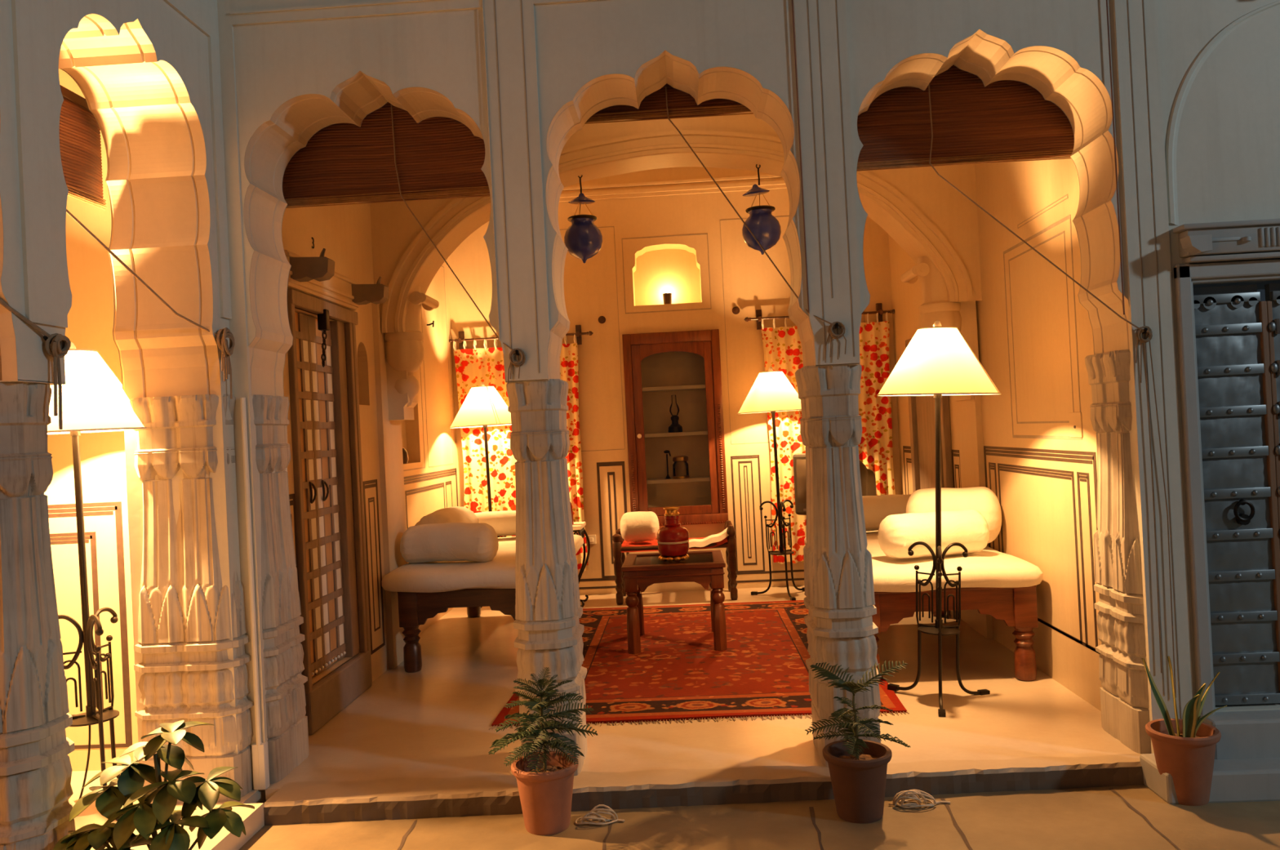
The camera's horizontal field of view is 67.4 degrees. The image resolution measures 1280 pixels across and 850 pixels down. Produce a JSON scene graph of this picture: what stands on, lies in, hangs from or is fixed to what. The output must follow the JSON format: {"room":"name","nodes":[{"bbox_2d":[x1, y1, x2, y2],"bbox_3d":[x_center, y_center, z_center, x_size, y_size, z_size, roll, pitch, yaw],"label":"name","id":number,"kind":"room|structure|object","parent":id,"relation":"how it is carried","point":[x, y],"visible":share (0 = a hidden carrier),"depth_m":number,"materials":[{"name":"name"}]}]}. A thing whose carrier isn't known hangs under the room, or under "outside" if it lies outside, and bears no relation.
{"room":"traditional dwelling","nodes":[
{"label":"traditional dwelling","id":0,"kind":"room"},
{"bbox_2d":[44,19,190,771],"bbox_3d":[-3.058,-0.281,4.421,2.125,3.720,0.150,-3,0,3],"label":"wall","id":1,"kind":"structure","parent":0,"point":[90,316],"depth_m":4.32,"materials":[{"name":"beige paint"}]},
{"bbox_2d":[48,501,132,748],"bbox_3d":[-2.832,0.919,4.329,1.065,1.100,0.002,-3,0,3],"label":"trim","id":2,"kind":"structure","parent":1,"relation":"attached to","point":[118,516],"depth_m":4.31,"materials":[{"name":"paint"}]},
{"bbox_2d":[133,751,139,763],"bbox_3d":[-2.237,1.480,4.292,0.060,0.090,0.015,-3,0,3],"label":"socket","id":3,"kind":"object","parent":1,"relation":"attached to","point":[134,757],"visible":0.03,"depth_m":4.29,"materials":[{"name":"white paint"}]},
{"bbox_2d":[0,0,459,753],"bbox_3d":[-1.952,-0.832,3.472,0.422,4.700,9.950,-3,0,3],"label":"wall","id":4,"kind":"structure","parent":0,"point":[184,34],"depth_m":3.91,"materials":[{"name":"paint"}]},
{"bbox_2d":[0,119,17,381],"bbox_3d":[-2.012,-0.783,2.228,0.410,1.331,0.997,-3,0,3],"label":"arch","id":5,"kind":"object","parent":4,"relation":"attached to","point":[8,360],"visible":1,"depth_m":2.70,"materials":[{"name":"paint"}]},
{"bbox_2d":[0,297,71,429],"bbox_3d":[-1.951,-0.533,2.532,0.108,1.111,0.824,-3,0,37],"label":"blind cord","id":6,"kind":"object","parent":4,"relation":"hanging from","point":[60,344],"visible":1,"depth_m":2.82,"materials":[{"name":"fabric"}]},
{"bbox_2d":[59,84,106,209],"bbox_3d":[-2.224,-1.089,3.450,0.036,0.421,0.940,-3,0,3],"label":"blind","id":7,"kind":"object","parent":4,"relation":"attached to","point":[80,148],"visible":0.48,"depth_m":3.78,"materials":[{"name":"brown wood"}]},
{"bbox_2d":[0,13,221,399],"bbox_3d":[-1.958,-0.777,3.417,0.410,1.331,0.997,-3,0,3],"label":"arch","id":8,"kind":"object","parent":4,"relation":"attached to","point":[144,113],"visible":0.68,"depth_m":3.87,"materials":[{"name":"paint"}]},
{"bbox_2d":[66,208,235,399],"bbox_3d":[-1.912,-0.665,3.653,0.092,1.135,0.745,-3,-1,42],"label":"blind cord","id":9,"kind":"object","parent":4,"relation":"hanging from","point":[222,343],"visible":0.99,"depth_m":3.85,"materials":[{"name":"fabric"}]},
{"bbox_2d":[288,493,303,684],"bbox_3d":[-1.664,0.866,4.537,0.002,1.065,0.300,-3,0,3],"label":"trim","id":10,"kind":"structure","parent":4,"relation":"attached to","point":[291,495],"depth_m":4.67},
{"bbox_2d":[284,248,389,734],"bbox_3d":[-1.603,0.325,5.147,0.322,2.377,1.000,-3,0,3],"label":"door","id":11,"kind":"structure","parent":4,"relation":"in","point":[327,565],"depth_m":5.21,"materials":[{"name":"brown wood"}]},
{"bbox_2d":[363,479,385,654],"bbox_3d":[-1.607,0.846,5.806,0.002,1.025,0.260,-3,0,3],"label":"trim","id":12,"kind":"structure","parent":4,"relation":"attached to","point":[374,485],"depth_m":5.78,"materials":[{"name":"paint"}]},
{"bbox_2d":[402,447,408,463],"bbox_3d":[-1.724,0.219,6.915,0.110,0.120,0.108,-3,0,3],"label":"ornament","id":13,"kind":"object","parent":4,"relation":"in","point":[405,455],"visible":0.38,"depth_m":6.89,"materials":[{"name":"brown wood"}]},
{"bbox_2d":[384,285,439,420],"bbox_3d":[-1.525,-0.534,6.213,0.395,1.000,0.332,-3,0,3],"label":"console","id":14,"kind":"object","parent":4,"relation":"attached to","point":[404,351],"visible":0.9,"depth_m":6.12,"materials":[{"name":"beige paint"}]},
{"bbox_2d":[403,266,453,471],"bbox_3d":[-1.689,-0.517,7.477,0.002,1.700,1.620,-3,0,3],"label":"trim","id":15,"kind":"structure","parent":4,"relation":"attached to","point":[442,266],"depth_m":7.49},
{"bbox_2d":[426,320,434,327],"bbox_3d":[-1.666,-0.803,7.638,0.060,0.051,0.014,-3,0,3],"label":"wall hook","id":16,"kind":"object","parent":4,"relation":"attached to","point":[433,322],"visible":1,"depth_m":7.63,"materials":[{"name":"black metal"}]},
{"bbox_2d":[404,467,457,528],"bbox_3d":[-1.622,0.876,7.428,0.002,1.010,1.900,-3,0,3],"label":"trim","id":17,"kind":"structure","parent":4,"relation":"attached to","point":[454,472],"depth_m":7.49,"materials":[{"name":"paint"}]},
{"bbox_2d":[69,586,1137,849],"bbox_3d":[-0.915,1.569,3.514,6.300,0.203,10.150,-3,0,3],"label":"floor","id":18,"kind":"structure","parent":0,"point":[435,721],"depth_m":4.53,"materials":[{"name":"stone"}]},
{"bbox_2d":[0,382,75,849],"bbox_3d":[-1.912,0.696,2.812,0.424,1.635,0.276,-3,0,3],"label":"column","id":19,"kind":"structure","parent":18,"relation":"on","point":[36,806],"depth_m":2.74,"materials":[{"name":"stone"}]},
{"bbox_2d":[47,342,146,820],"bbox_3d":[-2.261,0.603,3.892,0.589,1.881,0.580,-3,0,13],"label":"floor lamp","id":20,"kind":"object","parent":18,"relation":"on","point":[94,399],"depth_m":3.84,"materials":[{"name":"fabric"}]},
{"bbox_2d":[129,394,253,803],"bbox_3d":[-1.854,0.701,3.981,0.462,1.635,0.276,-3,0,3],"label":"column","id":21,"kind":"structure","parent":18,"relation":"on","point":[184,626],"depth_m":3.88,"materials":[{"name":"stone"}]},
{"bbox_2d":[252,394,309,783],"bbox_3d":[-1.673,0.694,4.223,0.276,1.635,0.424,-3,0,3],"label":"column","id":22,"kind":"structure","parent":18,"relation":"on","point":[287,735],"depth_m":4.16,"materials":[{"name":"stone"}]},
{"bbox_2d":[449,382,511,607],"bbox_3d":[-1.264,0.580,7.997,0.582,1.878,0.582,-3,0,35],"label":"floor lamp","id":23,"kind":"object","parent":18,"relation":"on","point":[483,406],"visible":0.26,"depth_m":7.85,"materials":[{"name":"fabric"}]},
{"bbox_2d":[381,534,583,672],"bbox_3d":[-0.998,1.181,6.732,1.044,0.629,1.934,-3,0,3],"label":"daybed","id":24,"kind":"object","parent":18,"relation":"on","point":[424,590],"visible":0.44,"depth_m":5.84,"materials":[{"name":"brown wood"}]},
{"bbox_2d":[414,506,479,525],"bbox_3d":[-1.351,0.735,6.740,0.332,0.306,0.750,-3,0,3],"label":"bolster","id":25,"kind":"object","parent":24,"relation":"on","point":[454,513],"visible":0.25,"depth_m":6.54,"materials":[{"name":"white fabric"}]},
{"bbox_2d":[400,522,498,563],"bbox_3d":[-1.218,0.752,6.128,0.628,0.258,0.268,-3,0,12],"label":"bolster","id":26,"kind":"object","parent":24,"relation":"on","point":[448,541],"visible":1,"depth_m":6.03,"materials":[{"name":"white fabric"}]},
{"bbox_2d":[474,510,515,535],"bbox_3d":[-1.070,0.774,7.474,0.790,0.212,0.215,-3,0,3],"label":"bolster","id":27,"kind":"object","parent":24,"relation":"on","point":[504,522],"visible":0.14,"depth_m":7.38,"materials":[{"name":"white fabric"}]},
{"bbox_2d":[506,378,587,775],"bbox_3d":[-0.400,0.631,4.133,0.276,1.635,0.424,-3,0,3],"label":"column","id":28,"kind":"structure","parent":18,"relation":"on","point":[548,610],"depth_m":3.96,"materials":[{"name":"stone"}]},
{"bbox_2d":[572,521,590,607],"bbox_3d":[-0.646,1.151,7.893,0.452,0.665,0.373,-3,0,3],"label":"side table","id":29,"kind":"object","parent":18,"relation":"on","point":[578,526],"visible":0.38,"depth_m":7.85,"materials":[{"name":"black metal"}]},
{"bbox_2d":[569,501,573,524],"bbox_3d":[-0.603,0.655,7.843,0.110,0.320,0.110,-3,0,3],"label":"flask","id":30,"kind":"object","parent":29,"relation":"on","point":[570,501],"visible":0.12,"depth_m":7.82,"materials":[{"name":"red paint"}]},
{"bbox_2d":[612,520,737,604],"bbox_3d":[0.295,1.137,8.010,1.006,0.608,0.475,-3,0,3],"label":"seat","id":31,"kind":"object","parent":18,"relation":"on","point":[725,539],"visible":0.89,"depth_m":7.80,"materials":[{"name":"brown wood"}]},
{"bbox_2d":[620,511,659,542],"bbox_3d":[-0.003,0.846,7.995,0.325,0.250,0.274,-3,0,3],"label":"bolster","id":32,"kind":"object","parent":31,"relation":"on","point":[639,526],"visible":0.97,"depth_m":7.88,"materials":[{"name":"white fabric"}]},
{"bbox_2d":[688,527,728,547],"bbox_3d":[0.564,0.920,7.866,0.330,0.133,0.200,-3,0,3],"label":"throw","id":33,"kind":"object","parent":31,"relation":"on","point":[721,540],"depth_m":7.78,"materials":[{"name":"fabric"}]},
{"bbox_2d":[488,600,909,728],"bbox_3d":[0.346,1.419,6.114,2.017,0.014,3.086,-3,0,3],"label":"rug","id":34,"kind":"object","parent":18,"relation":"on","point":[677,673],"visible":0.63,"depth_m":5.59,"materials":[{"name":"fabric"}]},
{"bbox_2d":[621,550,727,653],"bbox_3d":[0.234,1.145,6.291,0.650,0.546,0.650,-3,0,3],"label":"coffee table","id":35,"kind":"object","parent":34,"relation":"on","point":[704,567],"visible":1,"depth_m":5.99,"materials":[{"name":"red wood"}]},
{"bbox_2d":[657,506,688,561],"bbox_3d":[0.211,0.699,6.194,0.208,0.346,0.208,-3,0,3],"label":"jar","id":36,"kind":"object","parent":35,"relation":"on","point":[673,538],"visible":1,"depth_m":6.12,"materials":[{"name":"ceramic"}]},
{"bbox_2d":[737,367,804,599],"bbox_3d":[1.120,0.462,7.870,0.582,1.878,0.582,-3,0,-15],"label":"floor lamp","id":37,"kind":"object","parent":18,"relation":"on","point":[771,391],"visible":0.97,"depth_m":7.77,"materials":[{"name":"fabric"}]},
{"bbox_2d":[795,364,881,767],"bbox_3d":[0.835,0.570,4.077,0.276,1.635,0.424,-3,0,3],"label":"column","id":38,"kind":"structure","parent":18,"relation":"on","point":[840,600],"depth_m":3.91,"materials":[{"name":"stone"}]},
{"bbox_2d":[804,529,1043,681],"bbox_3d":[1.649,1.046,5.931,1.014,0.629,1.904,-3,0,3],"label":"daybed","id":39,"kind":"object","parent":18,"relation":"on","point":[1001,585],"visible":0.38,"depth_m":5.01,"materials":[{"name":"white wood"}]},
{"bbox_2d":[862,493,911,530],"bbox_3d":[1.697,0.614,6.667,0.760,0.259,0.270,-3,0,3],"label":"cushion","id":40,"kind":"object","parent":39,"relation":"on","point":[876,508],"visible":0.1,"depth_m":6.56,"materials":[{"name":"white fabric"}]},
{"bbox_2d":[877,508,989,558],"bbox_3d":[1.619,0.602,5.300,0.606,0.247,0.268,-3,0,-11],"label":"bolster","id":41,"kind":"object","parent":39,"relation":"on","point":[968,527],"visible":0.94,"depth_m":5.20,"materials":[{"name":"white fabric"}]},
{"bbox_2d":[906,486,1001,543],"bbox_3d":[1.871,0.541,5.738,0.544,0.336,0.370,-3,0,21],"label":"bolster","id":42,"kind":"object","parent":39,"relation":"on","point":[984,500],"visible":0.59,"depth_m":5.60,"materials":[{"name":"white fabric"}]},
{"bbox_2d":[876,320,1000,716],"bbox_3d":[1.493,0.427,4.718,0.582,1.883,0.582,-3,0,-2],"label":"floor lamp","id":43,"kind":"object","parent":18,"relation":"on","point":[938,361],"visible":1,"depth_m":4.63,"materials":[{"name":"fabric"}]},
{"bbox_2d":[1084,349,1151,754],"bbox_3d":[2.099,0.508,4.051,0.276,1.635,0.424,-3,0,3],"label":"column","id":44,"kind":"structure","parent":18,"relation":"on","point":[1122,674],"depth_m":3.98,"materials":[{"name":"stone"}]},
{"bbox_3d":[1.720,1.042,7.825,0.580,0.655,0.440,-3,0,3],"label":"stand","id":45,"kind":"object","parent":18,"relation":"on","visible":0},
{"bbox_2d":[792,453,875,515],"bbox_3d":[1.634,0.466,7.774,0.556,0.500,0.600,-2,-1,-41],"label":"television","id":46,"kind":"object","parent":45,"relation":"on","point":[868,479],"visible":0.21,"depth_m":7.75,"materials":[{"name":"plastic"}]},
{"bbox_2d":[447,166,901,595],"bbox_3d":[0.365,-0.421,8.479,4.400,3.720,0.270,-3,0,3],"label":"wall","id":47,"kind":"structure","parent":0,"point":[677,265],"depth_m":8.36,"materials":[{"name":"beige paint"}]},
{"bbox_2d":[448,324,592,349],"bbox_3d":[-1.050,-0.761,8.357,1.300,0.170,0.106,-3,0,3],"label":"curtain rod","id":48,"kind":"object","parent":47,"relation":"attached to","point":[578,333],"visible":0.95,"depth_m":8.34,"materials":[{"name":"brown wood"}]},
{"bbox_2d":[453,337,516,537],"bbox_3d":[-1.204,0.254,8.335,0.752,2.035,0.051,-3,0,3],"label":"curtain","id":49,"kind":"object","parent":48,"relation":"hanging from","point":[473,366],"visible":0.34,"depth_m":8.35,"materials":[{"name":"fabric"}]},
{"bbox_2d":[560,334,588,570],"bbox_3d":[-0.632,0.235,8.309,0.278,2.055,0.051,-3,0,3],"label":"curtain","id":50,"kind":"object","parent":48,"relation":"hanging from","point":[569,352],"visible":0.4,"depth_m":8.30,"materials":[{"name":"fabric"}]},
{"bbox_2d":[586,534,596,544],"bbox_3d":[-0.423,0.998,8.349,0.080,0.080,0.050,-3,0,3],"label":"wall socket","id":51,"kind":"object","parent":47,"relation":"attached to","point":[592,537],"visible":0.76,"depth_m":8.36,"materials":[{"name":"white paint"}]},
{"bbox_2d":[598,315,605,323],"bbox_3d":[-0.332,-0.917,8.362,0.068,0.068,0.032,-3,0,3],"label":"peg","id":52,"kind":"object","parent":47,"relation":"attached to","point":[602,319],"visible":1,"depth_m":8.37,"materials":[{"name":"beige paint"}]},
{"bbox_2d":[662,292,671,304],"bbox_3d":[0.242,-1.109,8.453,0.080,0.115,0.079,-3,0,3],"label":"lamp","id":53,"kind":"object","parent":47,"relation":"in","point":[667,297],"visible":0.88,"depth_m":8.42,"materials":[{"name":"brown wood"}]},
{"bbox_2d":[559,174,786,201],"bbox_3d":[0.198,-2.051,8.329,3.840,0.110,0.060,-3,0,3],"label":"trim","id":54,"kind":"structure","parent":47,"relation":"attached to","point":[766,181],"depth_m":8.32,"materials":[{"name":"beige paint"}]},
{"bbox_2d":[622,328,728,525],"bbox_3d":[0.311,0.029,8.453,0.840,1.675,0.320,-3,0,3],"label":"upper cabinet","id":55,"kind":"object","parent":47,"relation":"attached to","point":[659,366],"visible":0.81,"depth_m":8.36,"materials":[{"name":"red wood"}]},
{"bbox_2d":[663,449,671,478],"bbox_3d":[0.243,0.346,8.446,0.065,0.249,0.057,-3,0,3],"label":"figurine","id":56,"kind":"object","parent":55,"relation":"in","point":[666,451],"visible":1,"depth_m":8.44,"materials":[{"name":"black metal"}]},
{"bbox_2d":[642,384,705,392],"bbox_3d":[0.295,-0.323,8.484,0.694,0.032,0.246,-3,0,3],"label":"shelf","id":57,"kind":"object","parent":55,"relation":"attached to","point":[646,388],"depth_m":8.45,"materials":[{"name":"wood"}]},
{"bbox_2d":[667,395,682,432],"bbox_3d":[0.305,-0.100,8.475,0.130,0.330,0.130,-3,0,3],"label":"oil lamp","id":58,"kind":"object","parent":55,"relation":"in","point":[675,427],"visible":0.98,"depth_m":8.44,"materials":[{"name":"black metal"}]},
{"bbox_2d":[644,431,707,437],"bbox_3d":[0.315,0.082,8.481,0.694,0.032,0.246,-3,0,3],"label":"shelf","id":59,"kind":"object","parent":55,"relation":"attached to","point":[646,433],"depth_m":8.37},
{"bbox_2d":[646,475,710,484],"bbox_3d":[0.335,0.486,8.479,0.694,0.032,0.246,-3,0,3],"label":"shelf","id":60,"kind":"object","parent":55,"relation":"attached to","point":[650,479],"depth_m":8.37,"materials":[{"name":"wood"}]},
{"bbox_2d":[671,455,689,478],"bbox_3d":[0.358,0.369,8.471,0.150,0.198,0.150,-3,0,3],"label":"glass jar","id":61,"kind":"object","parent":55,"relation":"in","point":[677,458],"visible":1,"depth_m":8.43,"materials":[{"name":"brown"}]},
{"bbox_2d":[496,215,864,451],"bbox_3d":[0.341,-0.786,8.346,3.200,1.950,0.002,-3,0,3],"label":"trim","id":62,"kind":"structure","parent":47,"relation":"attached to","point":[787,215],"depth_m":8.35,"materials":[{"name":"paint"}]},
{"bbox_2d":[578,454,804,589],"bbox_3d":[-0.068,0.862,8.357,2.980,1.098,0.002,-3,0,3],"label":"trim","id":63,"kind":"structure","parent":47,"relation":"attached to","point":[614,463],"depth_m":8.32,"materials":[{"name":"paint"}]},
{"bbox_2d":[732,306,739,314],"bbox_3d":[0.831,-0.992,8.309,0.068,0.068,0.032,-3,0,3],"label":"peg","id":64,"kind":"object","parent":47,"relation":"attached to","point":[735,310],"visible":1,"depth_m":8.32,"materials":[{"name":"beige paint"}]},
{"bbox_2d":[743,302,894,329],"bbox_3d":[1.541,-0.936,8.239,1.300,0.170,0.106,-3,0,3],"label":"curtain rod","id":65,"kind":"object","parent":47,"relation":"attached to","point":[758,317],"visible":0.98,"depth_m":8.22,"materials":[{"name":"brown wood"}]},
{"bbox_2d":[761,317,806,564],"bbox_3d":[1.302,0.125,8.221,0.428,2.115,0.051,-3,0,3],"label":"curtain","id":66,"kind":"object","parent":65,"relation":"hanging from","point":[782,346],"visible":0.45,"depth_m":8.23,"materials":[{"name":"fabric"}]},
{"bbox_2d":[857,312,895,495],"bbox_3d":[1.958,0.093,8.191,0.433,2.115,0.051,-3,0,3],"label":"curtain","id":67,"kind":"object","parent":65,"relation":"hanging from","point":[875,446],"visible":0.47,"depth_m":8.19,"materials":[{"name":"fabric"}]},
{"bbox_2d":[369,111,982,333],"bbox_3d":[0.206,-1.480,6.132,4.200,1.620,0.344,-3,0,3],"label":"arch","id":68,"kind":"object","parent":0,"point":[925,215],"visible":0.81,"depth_m":5.99,"materials":[{"name":"beige paint"}]},
{"bbox_2d":[564,174,602,262],"bbox_3d":[-0.371,-1.347,6.170,0.245,0.620,0.246,-3,0,3],"label":"hanging lantern","id":69,"kind":"object","parent":68,"relation":"hanging from","point":[583,239],"visible":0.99,"depth_m":6.09,"materials":[{"name":"blue glass"}]},
{"bbox_2d":[742,164,781,254],"bbox_3d":[0.767,-1.393,6.118,0.245,0.620,0.246,-3,0,3],"label":"hanging lantern","id":70,"kind":"object","parent":68,"relation":"hanging from","point":[766,228],"visible":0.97,"depth_m":6.04,"materials":[{"name":"blue glass"}]},
{"bbox_2d":[217,0,1279,786],"bbox_3d":[1.505,-0.955,4.039,6.470,4.785,0.402,-3,0,3],"label":"wall","id":71,"kind":"structure","parent":0,"point":[273,53],"depth_m":3.89,"materials":[{"name":"paint"}]},
{"bbox_2d":[240,397,269,789],"bbox_3d":[-1.606,0.696,3.981,0.055,1.620,0.046,-3,0,3],"label":"trim","id":72,"kind":"structure","parent":71,"relation":"attached to","point":[260,766],"depth_m":3.96,"materials":[{"name":"white paint"}]},
{"bbox_2d":[244,71,498,395],"bbox_3d":[-1.121,-0.814,4.169,1.106,1.331,0.380,-3,0,3],"label":"arch","id":73,"kind":"object","parent":71,"relation":"attached to","point":[270,148],"visible":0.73,"depth_m":4.17,"materials":[{"name":"paint"}]},
{"bbox_2d":[282,102,489,208],"bbox_3d":[-1.135,-1.323,4.410,1.140,0.606,0.036,-3,0,3],"label":"blind","id":74,"kind":"object","parent":71,"relation":"attached to","point":[437,157],"visible":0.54,"depth_m":4.41,"materials":[{"name":"brown wood"}]},
{"bbox_2d":[391,104,525,383],"bbox_3d":[-0.795,-0.819,4.162,0.773,1.330,0.073,-3,-1,41],"label":"blind cord","id":75,"kind":"object","parent":71,"relation":"hanging from","point":[520,362],"visible":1,"depth_m":4.01,"materials":[{"name":"fabric"}]},
{"bbox_2d":[481,0,500,340],"bbox_3d":[-0.647,-1.744,3.946,0.011,2.800,0.006,-3,0,3],"label":"cable","id":76,"kind":"object","parent":71,"relation":"attached to","point":[482,0],"visible":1,"depth_m":3.94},
{"bbox_2d":[584,83,753,124],"bbox_3d":[0.122,-1.535,4.353,1.140,0.307,0.035,-3,0,3],"label":"blind","id":77,"kind":"object","parent":71,"relation":"attached to","point":[681,104],"visible":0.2,"depth_m":4.34,"materials":[{"name":"brown wood"}]},
{"bbox_2d":[545,50,815,379],"bbox_3d":[0.144,-0.876,4.112,1.106,1.331,0.380,-3,0,3],"label":"arch","id":78,"kind":"object","parent":71,"relation":"attached to","point":[599,93],"visible":0.96,"depth_m":4.10,"materials":[{"name":"paint"}]},
{"bbox_2d":[263,753,1144,825],"bbox_3d":[0.311,1.479,3.849,3.595,0.137,0.267,-3,0,3],"label":"step","id":79,"kind":"structure","parent":71,"relation":"attached to","point":[309,802],"depth_m":3.80,"materials":[{"name":"stone"}]},
{"bbox_2d":[665,86,846,362],"bbox_3d":[0.474,-0.892,4.094,0.812,1.310,0.085,-3,0,39],"label":"blind cord","id":80,"kind":"object","parent":71,"relation":"hanging from","point":[836,324],"visible":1,"depth_m":3.93,"materials":[{"name":"fabric"}]},
{"bbox_2d":[791,0,809,311],"bbox_3d":[0.612,-1.831,3.888,0.011,2.750,0.006,-3,0,3],"label":"cable","id":81,"kind":"object","parent":71,"relation":"attached to","point":[792,0],"visible":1,"depth_m":3.88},
{"bbox_2d":[494,0,1182,719],"bbox_3d":[0.743,-0.936,3.881,2.603,4.550,0.002,-3,0,3],"label":"trim","id":82,"kind":"structure","parent":71,"relation":"attached to","point":[495,0],"depth_m":3.87,"materials":[{"name":"paint"}]},
{"bbox_2d":[857,65,1074,171],"bbox_3d":[1.395,-1.453,4.295,1.140,0.595,0.036,-3,0,3],"label":"blind","id":83,"kind":"object","parent":71,"relation":"attached to","point":[1003,121],"visible":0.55,"depth_m":4.29,"materials":[{"name":"brown wood"}]},
{"bbox_2d":[856,29,1130,354],"bbox_3d":[1.409,-0.938,4.054,1.106,1.331,0.380,-3,0,3],"label":"arch","id":84,"kind":"object","parent":71,"relation":"attached to","point":[1081,95],"visible":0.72,"depth_m":4.03,"materials":[{"name":"paint"}]},
{"bbox_2d":[928,82,1176,697],"bbox_3d":[1.697,-0.254,4.036,0.861,2.705,0.071,-3,0,36],"label":"blind cord","id":85,"kind":"object","parent":71,"relation":"hanging from","point":[1147,330],"visible":0.99,"depth_m":3.80,"materials":[{"name":"fabric"}]},
{"bbox_2d":[1106,0,1124,314],"bbox_3d":[1.855,-1.852,3.832,0.011,2.830,0.006,-3,0,3],"label":"cable","id":86,"kind":"object","parent":71,"relation":"attached to","point":[1107,10],"visible":1,"depth_m":3.83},
{"bbox_2d":[1139,218,1279,804],"bbox_3d":[2.575,0.292,3.730,1.300,2.195,0.350,-3,0,3],"label":"door","id":87,"kind":"structure","parent":71,"relation":"in","point":[1228,339],"depth_m":3.85,"materials":[{"name":"grey metal"}]},
{"bbox_2d":[1165,0,1279,225],"bbox_3d":[2.611,-1.264,3.806,1.050,0.892,0.008,-3,0,3],"label":"trim","id":88,"kind":"structure","parent":71,"relation":"attached to","point":[1189,77],"depth_m":3.82,"materials":[{"name":"paint"}]},
{"bbox_2d":[238,784,1279,849],"bbox_3d":[1.084,1.435,0.244,14.000,0.001,8.600,-3,0,3],"label":"ground","id":89,"kind":"structure","parent":0,"point":[1089,818],"depth_m":3.54,"materials":[{"name":"stone"}]},
{"bbox_2d":[53,720,254,849],"bbox_3d":[-1.400,1.229,2.762,0.506,0.690,0.382,-3,0,3],"label":"plant","id":90,"kind":"object","parent":89,"relation":"on","point":[147,817],"visible":1,"depth_m":2.74,"materials":[{"name":"plant"}]},
{"bbox_2d":[488,666,598,835],"bbox_3d":[-0.378,1.233,3.676,0.432,0.593,0.373,-3,0,-16],"label":"potted plant","id":91,"kind":"object","parent":89,"relation":"on","point":[544,779],"visible":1,"depth_m":3.60,"materials":[{"name":"plant"}]},
{"bbox_2d":[511,751,578,835],"bbox_3d":[-0.357,1.406,3.659,0.256,0.245,0.256,-3,0,3],"label":"pot","id":92,"kind":"object","parent":89,"relation":"on","point":[545,793],"depth_m":3.58,"materials":[{"name":"ceramic"}]},
{"bbox_2d":[574,804,624,825],"bbox_3d":[-0.154,1.489,3.666,0.191,0.062,0.073,-3,0,3],"label":"coil","id":93,"kind":"object","parent":89,"relation":"on","point":[589,815],"visible":1,"depth_m":3.67,"materials":[{"name":"metal"}]},
{"bbox_2d":[397,787,1180,849],"bbox_3d":[0.295,1.492,3.103,3.640,0.001,1.440,-3,0,3],"label":"trim","id":94,"kind":"structure","parent":89,"relation":"on","point":[811,808],"depth_m":3.54,"materials":[{"name":"stone"}]},
{"bbox_2d":[822,739,892,823],"bbox_3d":[0.825,1.348,3.625,0.256,0.245,0.256,-3,0,3],"label":"pot","id":95,"kind":"object","parent":89,"relation":"on","point":[858,781],"depth_m":3.55,"materials":[{"name":"ceramic"}]},
{"bbox_2d":[804,660,911,823],"bbox_3d":[0.811,1.191,3.663,0.378,0.561,0.387,-3,0,-30],"label":"potted plant","id":96,"kind":"object","parent":89,"relation":"on","point":[858,767],"visible":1,"depth_m":3.57,"materials":[{"name":"ceramic"}]},
{"bbox_2d":[888,789,950,808],"bbox_3d":[1.072,1.427,3.684,0.236,0.067,0.081,-3,0,3],"label":"coil","id":97,"kind":"object","parent":89,"relation":"on","point":[905,793],"visible":1,"depth_m":3.67,"materials":[{"name":"metal"}]},
{"bbox_2d":[1142,655,1227,805],"bbox_3d":[2.051,1.143,3.630,0.250,0.535,0.250,-2,-1,-42],"label":"potted snake plant","id":98,"kind":"object","parent":89,"relation":"on","point":[1184,748],"visible":1,"depth_m":3.57,"materials":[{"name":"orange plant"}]},
{"bbox_2d":[888,155,1102,711],"bbox_3d":[2.150,-0.524,6.236,0.155,3.720,4.050,-3,0,3],"label":"wall","id":99,"kind":"structure","parent":0,"point":[1037,519],"depth_m":5.10,"materials":[{"name":"beige paint"}]},
{"bbox_2d":[905,337,958,618],"bbox_3d":[2.160,0.333,7.127,0.050,2.020,1.000,-3,0,3],"label":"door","id":100,"kind":"structure","parent":99,"relation":"in","point":[921,408],"depth_m":7.22,"materials":[{"name":"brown wood"}]},
{"bbox_2d":[902,445,961,494],"bbox_3d":[2.209,0.707,7.264,0.002,1.070,1.680,-3,0,3],"label":"trim","id":101,"kind":"structure","parent":99,"relation":"attached to","point":[908,460],"depth_m":6.62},
{"bbox_2d":[900,256,978,359],"bbox_3d":[1.892,-0.703,6.057,0.395,1.000,0.332,-3,0,3],"label":"console","id":102,"kind":"object","parent":99,"relation":"attached to","point":[935,305],"visible":0.46,"depth_m":5.95,"materials":[{"name":"beige paint"}]},
{"bbox_2d":[983,445,1100,653],"bbox_3d":[2.133,0.594,5.180,0.002,0.935,1.630,-3,0,3],"label":"trim","id":103,"kind":"structure","parent":99,"relation":"attached to","point":[1001,451],"depth_m":4.65,"materials":[{"name":"paint"}]},
{"bbox_2d":[1003,194,1082,439],"bbox_3d":[2.070,-0.508,4.988,0.002,1.160,0.950,-3,0,3],"label":"trim","id":104,"kind":"structure","parent":99,"relation":"attached to","point":[1068,217],"depth_m":4.86,"materials":[{"name":"paint"}]},
{"bbox_2d":[1068,412,1083,437],"bbox_3d":[2.071,-0.001,4.570,0.016,0.120,0.140,-3,0,3],"label":"switch plate","id":105,"kind":"object","parent":99,"relation":"attached to","point":[1075,418],"visible":1,"depth_m":4.56,"materials":[{"name":"beige paint"}]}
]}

